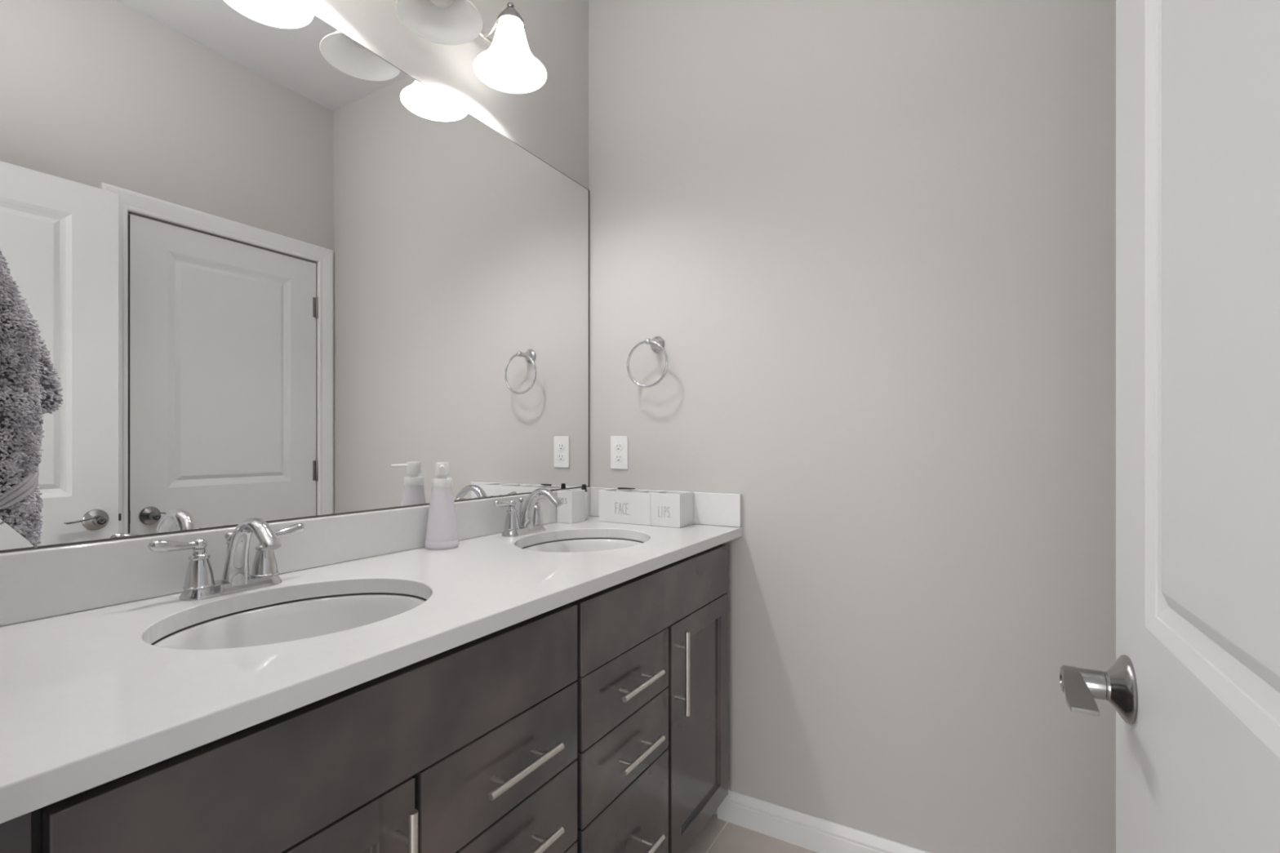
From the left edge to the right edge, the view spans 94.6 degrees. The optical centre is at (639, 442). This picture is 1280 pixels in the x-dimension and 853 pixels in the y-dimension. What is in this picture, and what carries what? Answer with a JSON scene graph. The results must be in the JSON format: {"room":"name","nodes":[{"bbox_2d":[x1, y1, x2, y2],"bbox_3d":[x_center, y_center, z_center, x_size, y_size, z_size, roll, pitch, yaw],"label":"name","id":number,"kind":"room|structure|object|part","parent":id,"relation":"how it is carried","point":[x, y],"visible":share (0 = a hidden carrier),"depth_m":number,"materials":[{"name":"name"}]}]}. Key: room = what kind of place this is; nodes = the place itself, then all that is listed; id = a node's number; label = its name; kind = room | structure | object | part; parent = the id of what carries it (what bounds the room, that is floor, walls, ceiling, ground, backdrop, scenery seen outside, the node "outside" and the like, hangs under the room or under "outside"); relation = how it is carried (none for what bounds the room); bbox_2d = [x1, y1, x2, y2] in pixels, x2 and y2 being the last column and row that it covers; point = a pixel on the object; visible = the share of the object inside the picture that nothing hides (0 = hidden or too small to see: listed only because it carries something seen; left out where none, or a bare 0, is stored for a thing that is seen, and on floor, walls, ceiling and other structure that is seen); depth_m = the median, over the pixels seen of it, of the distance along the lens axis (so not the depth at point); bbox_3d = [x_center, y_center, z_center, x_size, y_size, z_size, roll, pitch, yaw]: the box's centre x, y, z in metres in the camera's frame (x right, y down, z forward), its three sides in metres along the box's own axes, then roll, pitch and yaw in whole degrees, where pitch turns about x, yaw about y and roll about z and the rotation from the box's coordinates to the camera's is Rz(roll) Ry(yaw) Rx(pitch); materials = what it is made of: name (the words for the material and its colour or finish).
{"room":"bathroom","nodes":[
{"label":"bathroom","id":0,"kind":"room"},
{"bbox_2d":[4,0,588,552],"bbox_3d":[-0.639,-0.217,1.428,0.100,2.783,1.840,0,0,30],"label":"wall","id":1,"kind":"structure","parent":0,"point":[550,122],"depth_m":1.78,"materials":[{"name":"grey paint"}]},
{"bbox_2d":[0,0,589,552],"bbox_3d":[-0.588,-0.370,1.409,0.006,1.055,1.614,0,0,30],"label":"wall mirror","id":2,"kind":"object","parent":1,"relation":"attached to","point":[266,270],"visible":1,"depth_m":1.16,"materials":[{"name":"clear glass"}]},
{"bbox_2d":[0,486,591,626],"bbox_3d":[-0.582,0.210,1.406,0.020,0.102,1.618,0,0,30],"label":"backsplash","id":3,"kind":"structure","parent":1,"relation":"attached to","point":[37,584],"depth_m":1.01,"materials":[{"name":"white stone"}]},
{"bbox_2d":[395,0,546,93],"bbox_3d":[-0.479,-1.060,1.361,0.242,0.185,0.651,0,0,30],"label":"vanity light","id":4,"kind":"object","parent":1,"relation":"attached to","point":[508,65],"visible":1,"depth_m":1.50,"materials":[{"name":"white glass"}]},
{"bbox_3d":[-0.456,-1.032,1.347,0.187,0.129,0.187,0,0,30],"label":"lamp shade","id":5,"kind":"part","parent":4,"relation":"part of","materials":[{"name":"white glass"}]},
{"bbox_3d":[-0.456,-1.054,1.347,0.060,0.106,0.060,0,0,30],"label":"bulb","id":6,"kind":"part","parent":4,"relation":"part of","materials":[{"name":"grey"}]},
{"bbox_3d":[-0.541,-1.097,1.397,0.017,0.017,0.547,0,0,30],"label":"cross rod","id":7,"kind":"part","parent":4,"relation":"part of","materials":[{"name":"silver metal"}]},
{"bbox_3d":[-0.382,-1.120,1.573,0.100,0.058,0.009,0,0,30],"label":"arm","id":8,"kind":"part","parent":4,"relation":"part of","materials":[{"name":"silver metal"}]},
{"bbox_3d":[-0.339,-1.032,1.548,0.187,0.129,0.187,0,0,30],"label":"lamp shade","id":9,"kind":"part","parent":4,"relation":"part of","materials":[{"name":"white glass"}]},
{"bbox_3d":[-0.339,-1.054,1.548,0.060,0.106,0.060,0,0,30],"label":"bulb","id":10,"kind":"part","parent":4,"relation":"part of","materials":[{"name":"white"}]},
{"bbox_2d":[684,813,817,852],"bbox_3d":[-0.656,1.200,-0.217,1.725,0.050,4.700,0,0,30],"label":"floor","id":11,"kind":"structure","parent":0,"point":[717,835],"depth_m":1.74,"materials":[{"name":"beige tile"}]},
{"bbox_2d":[0,602,577,852],"bbox_3d":[-0.539,0.733,0.910,0.588,0.885,0.804,0,0,30],"label":"vanity cabinet","id":12,"kind":"object","parent":11,"relation":"on","point":[470,747],"visible":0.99,"depth_m":0.76,"materials":[{"name":"black wood"}]},
{"bbox_3d":[-0.406,0.759,0.651,0.019,0.608,0.363,0,0,30],"label":"cabinet door","id":13,"kind":"part","parent":12,"relation":"part of","materials":[{"name":"brown wood"}]},
{"bbox_3d":[-0.304,0.580,0.768,0.040,0.207,0.012,0,0,30],"label":"bar pull","id":14,"kind":"part","parent":12,"relation":"part of","materials":[{"name":"silver metal"}]},
{"bbox_3d":[-0.218,0.528,0.974,0.019,0.146,0.362,0,0,30],"label":"drawer","id":15,"kind":"part","parent":12,"relation":"part of","materials":[{"name":"brown wood"}]},
{"bbox_3d":[-0.218,0.680,0.974,0.019,0.152,0.362,0,0,30],"label":"drawer","id":16,"kind":"part","parent":12,"relation":"part of","materials":[{"name":"brown wood"}]},
{"bbox_3d":[-0.192,0.528,0.962,0.040,0.012,0.172,0,0,30],"label":"bar pull","id":17,"kind":"part","parent":12,"relation":"part of","materials":[{"name":"silver metal"}]},
{"bbox_3d":[-0.192,0.675,0.962,0.040,0.012,0.172,0,0,30],"label":"bar pull","id":18,"kind":"part","parent":12,"relation":"part of","materials":[{"name":"silver metal"}]},
{"bbox_3d":[-0.218,0.911,0.974,0.019,0.304,0.362,0,0,30],"label":"drawer","id":19,"kind":"part","parent":12,"relation":"part of","materials":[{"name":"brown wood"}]},
{"bbox_2d":[570,543,728,852],"bbox_3d":[-0.131,0.733,1.611,0.588,0.885,0.812,0,0,30],"label":"vanity cabinet","id":20,"kind":"object","parent":11,"relation":"on","point":[652,680],"visible":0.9,"depth_m":1.38,"materials":[{"name":"black wood"}]},
{"bbox_2d":[0,515,742,823],"bbox_3d":[-0.341,0.275,1.266,0.576,0.029,1.619,0,0,30],"label":"countertop","id":21,"kind":"structure","parent":20,"relation":"on","point":[87,701],"depth_m":0.75,"materials":[{"name":"white stone"}]},
{"bbox_2d":[147,517,305,600],"bbox_3d":[-0.708,0.195,1.043,0.187,0.132,0.187,0,0,-12],"label":"faucet","id":22,"kind":"object","parent":21,"relation":"on","point":[200,584],"visible":1,"depth_m":1.01,"materials":[{"name":"silver metal"}]},
{"bbox_3d":[-0.757,0.169,0.970,0.022,0.027,0.083,0,0,26],"label":"lever","id":23,"kind":"part","parent":22,"relation":"part of","materials":[{"name":"silver metal"}]},
{"bbox_3d":[-0.744,0.211,0.998,0.045,0.063,0.045,0,0,30],"label":"handle","id":24,"kind":"part","parent":22,"relation":"part of","materials":[{"name":"silver metal"}]},
{"bbox_3d":[-0.729,0.202,1.050,0.015,0.084,0.015,0,0,30],"label":"lift rod","id":25,"kind":"part","parent":22,"relation":"part of","materials":[{"name":"silver metal"}]},
{"bbox_3d":[-0.717,0.252,1.043,0.055,0.018,0.159,0,0,30],"label":"plate","id":26,"kind":"part","parent":22,"relation":"part of","materials":[{"name":"silver metal"}]},
{"bbox_3d":[-0.666,0.189,1.013,0.146,0.120,0.041,0,0,30],"label":"spout","id":27,"kind":"part","parent":22,"relation":"part of","materials":[{"name":"silver metal"}]},
{"bbox_3d":[-0.691,0.211,1.088,0.045,0.063,0.045,0,0,30],"label":"handle","id":28,"kind":"part","parent":22,"relation":"part of","materials":[{"name":"silver metal"}]},
{"bbox_3d":[-0.674,0.169,1.113,0.021,0.027,0.083,0,0,34],"label":"lever","id":29,"kind":"part","parent":22,"relation":"part of","materials":[{"name":"silver metal"}]},
{"bbox_2d":[151,592,426,649],"bbox_3d":[-0.531,0.369,0.941,0.394,0.158,0.462,0,0,30],"label":"sink","id":30,"kind":"object","parent":21,"relation":"in","point":[306,618],"visible":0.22,"depth_m":1.07,"materials":[{"name":"white ceramic"}]},
{"bbox_2d":[425,462,458,550],"bbox_3d":[-0.490,0.155,1.466,0.084,0.210,0.080,0,0,30],"label":"soap dispenser","id":31,"kind":"object","parent":21,"relation":"on","point":[442,533],"visible":1,"depth_m":1.44,"materials":[{"name":"white plastic"}]},
{"bbox_2d":[493,488,562,537],"bbox_3d":[-0.323,0.195,1.703,0.187,0.132,0.187,0,0,-12],"label":"faucet","id":32,"kind":"object","parent":21,"relation":"on","point":[531,519],"visible":1,"depth_m":1.67,"materials":[{"name":"silver metal"}]},
{"bbox_3d":[-0.373,0.169,1.630,0.022,0.027,0.083,0,0,26],"label":"lever","id":33,"kind":"part","parent":32,"relation":"part of","materials":[{"name":"silver metal"}]},
{"bbox_3d":[-0.359,0.211,1.658,0.045,0.063,0.045,0,0,30],"label":"handle","id":34,"kind":"part","parent":32,"relation":"part of","materials":[{"name":"silver metal"}]},
{"bbox_3d":[-0.345,0.202,1.710,0.015,0.084,0.015,0,0,30],"label":"lift rod","id":35,"kind":"part","parent":32,"relation":"part of","materials":[{"name":"silver metal"}]},
{"bbox_3d":[-0.333,0.252,1.703,0.055,0.018,0.159,0,0,30],"label":"plate","id":36,"kind":"part","parent":32,"relation":"part of","materials":[{"name":"silver metal"}]},
{"bbox_3d":[-0.306,0.211,1.748,0.045,0.063,0.045,0,0,30],"label":"handle","id":37,"kind":"part","parent":32,"relation":"part of","materials":[{"name":"silver metal"}]},
{"bbox_3d":[-0.282,0.189,1.673,0.146,0.120,0.041,0,0,30],"label":"spout","id":38,"kind":"part","parent":32,"relation":"part of","materials":[{"name":"silver metal"}]},
{"bbox_3d":[-0.289,0.169,1.774,0.021,0.027,0.083,0,0,34],"label":"lever","id":39,"kind":"part","parent":32,"relation":"part of","materials":[{"name":"silver metal"}]},
{"bbox_2d":[556,488,585,524],"bbox_3d":[-0.225,0.209,1.934,0.060,0.104,0.074,0,0,30],"label":"storage box","id":40,"kind":"object","parent":21,"relation":"on","point":[572,509],"visible":0.88,"depth_m":1.91,"materials":[{"name":"white ceramic"}]},
{"bbox_2d":[521,537,644,552],"bbox_3d":[-0.150,0.369,1.597,0.394,0.158,0.462,0,0,30],"label":"sink","id":41,"kind":"object","parent":21,"relation":"in","point":[580,544],"visible":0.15,"depth_m":1.77,"materials":[{"name":"white ceramic"}]},
{"bbox_2d":[581,484,587,519],"bbox_3d":[-0.189,0.201,2.001,0.022,0.118,0.022,0,0,30],"label":"bottle","id":42,"kind":"object","parent":21,"relation":"on","point":[584,486],"visible":0.53,"depth_m":2.00,"materials":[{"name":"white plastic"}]},
{"bbox_2d":[599,488,662,525],"bbox_3d":[-0.027,0.210,1.939,0.194,0.102,0.100,0,0,30],"label":"storage box","id":43,"kind":"object","parent":21,"relation":"on","point":[629,506],"visible":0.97,"depth_m":1.90,"materials":[{"name":"white ceramic"}]},
{"bbox_2d":[617,487,635,488],"bbox_3d":[-0.046,0.156,1.992,0.060,0.007,0.007,0,0,14],"label":"pencil","id":44,"kind":"object","parent":43,"relation":"on","point":[618,487],"visible":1,"depth_m":1.99,"materials":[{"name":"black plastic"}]},
{"bbox_2d":[590,486,742,527],"bbox_3d":[0.070,0.210,1.952,0.557,0.102,0.019,0,0,30],"label":"side splash","id":45,"kind":"object","parent":21,"relation":"on","point":[713,508],"visible":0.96,"depth_m":1.85,"materials":[{"name":"white stone"}]},
{"bbox_2d":[650,490,693,528],"bbox_3d":[0.102,0.209,1.864,0.102,0.102,0.100,0,0,30],"label":"storage box","id":46,"kind":"object","parent":21,"relation":"on","point":[669,508],"visible":1,"depth_m":1.82,"materials":[{"name":"white ceramic"}]},
{"bbox_3d":[-0.028,0.526,1.299,0.019,0.144,0.361,0,0,30],"label":"drawer","id":47,"kind":"part","parent":20,"relation":"part of","materials":[{"name":"brown wood"}]},
{"bbox_3d":[-0.028,0.907,1.299,0.019,0.312,0.361,0,0,30],"label":"drawer","id":48,"kind":"part","parent":20,"relation":"part of","materials":[{"name":"brown wood"}]},
{"bbox_3d":[-0.028,0.674,1.299,0.019,0.147,0.361,0,0,30],"label":"drawer","id":49,"kind":"part","parent":20,"relation":"part of","materials":[{"name":"brown wood"}]},
{"bbox_3d":[-0.002,0.677,1.288,0.040,0.012,0.168,0,0,30],"label":"bar pull","id":50,"kind":"part","parent":20,"relation":"part of","materials":[{"name":"silver metal"}]},
{"bbox_3d":[-0.002,0.526,1.288,0.040,0.012,0.168,0,0,30],"label":"bar pull","id":51,"kind":"part","parent":20,"relation":"part of","materials":[{"name":"silver metal"}]},
{"bbox_3d":[-0.002,0.903,1.288,0.040,0.012,0.168,0,0,30],"label":"bar pull","id":52,"kind":"part","parent":20,"relation":"part of","materials":[{"name":"silver metal"}]},
{"bbox_3d":[0.106,0.574,1.473,0.040,0.207,0.012,0,0,30],"label":"bar pull","id":53,"kind":"part","parent":20,"relation":"part of","materials":[{"name":"silver metal"}]},
{"bbox_3d":[0.164,0.759,1.629,0.019,0.608,0.373,0,0,30],"label":"cabinet door","id":54,"kind":"part","parent":20,"relation":"part of","materials":[{"name":"brown wood"}]},
{"bbox_2d":[588,0,1115,852],"bbox_3d":[0.501,-0.217,1.771,1.525,2.783,0.100,0,0,30],"label":"wall","id":55,"kind":"structure","parent":0,"point":[869,246],"depth_m":1.61,"materials":[{"name":"grey paint"}]},
{"bbox_2d":[610,435,627,469],"bbox_3d":[-0.072,0.036,2.042,0.070,0.115,0.007,0,0,30],"label":"wall outlet","id":56,"kind":"object","parent":55,"relation":"attached to","point":[619,444],"visible":1,"depth_m":2.04,"materials":[{"name":"white plastic"}]},
{"bbox_2d":[614,443,622,450],"bbox_3d":[-0.074,0.016,2.040,0.033,0.027,0.002,0,0,30],"label":"socket","id":57,"kind":"object","parent":56,"relation":"attached to","point":[618,446],"depth_m":2.04,"materials":[{"name":"white plastic"}]},
{"bbox_2d":[614,454,622,462],"bbox_3d":[-0.074,0.055,2.040,0.033,0.027,0.002,0,0,30],"label":"socket","id":58,"kind":"object","parent":56,"relation":"attached to","point":[618,458],"depth_m":2.04,"materials":[{"name":"white plastic"}]},
{"bbox_2d":[626,336,668,387],"bbox_3d":[0.037,-0.266,1.941,0.153,0.176,0.072,0,0,30],"label":"towel ring","id":59,"kind":"object","parent":55,"relation":"attached to","point":[656,344],"visible":1,"depth_m":1.93,"materials":[{"name":"silver metal"}]},
{"bbox_3d":[0.040,-0.327,1.939,0.054,0.054,0.072,0,0,30],"label":"post","id":60,"kind":"part","parent":59,"relation":"part of","materials":[{"name":"silver metal"}]},
{"bbox_2d":[717,789,930,852],"bbox_3d":[0.688,1.129,1.596,1.025,0.092,0.014,0,0,30],"label":"baseboard","id":61,"kind":"structure","parent":55,"relation":"attached to","point":[810,832],"depth_m":1.72,"materials":[{"name":"white paint"}]},
{"bbox_3d":[-0.369,-0.217,0.276,1.525,2.783,0.120,0,0,30],"label":"wall","id":62,"kind":"structure","parent":0,"visible":0},
{"bbox_2d":[1059,0,1279,852],"bbox_3d":[0.382,0.159,0.341,0.161,2.017,0.749,0,0,28],"label":"door","id":63,"kind":"structure","parent":62,"relation":"in","point":[1192,685],"depth_m":0.45,"materials":[{"name":"white paint"}]},
{"bbox_3d":[0.457,0.258,0.604,0.044,0.029,0.102,0,0,28],"label":"lever","id":64,"kind":"part","parent":63,"relation":"part of","materials":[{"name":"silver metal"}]},
{"bbox_3d":[0.502,0.258,0.621,0.020,0.069,0.069,0,0,28],"label":"handle","id":65,"kind":"part","parent":63,"relation":"part of","materials":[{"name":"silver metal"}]}
]}

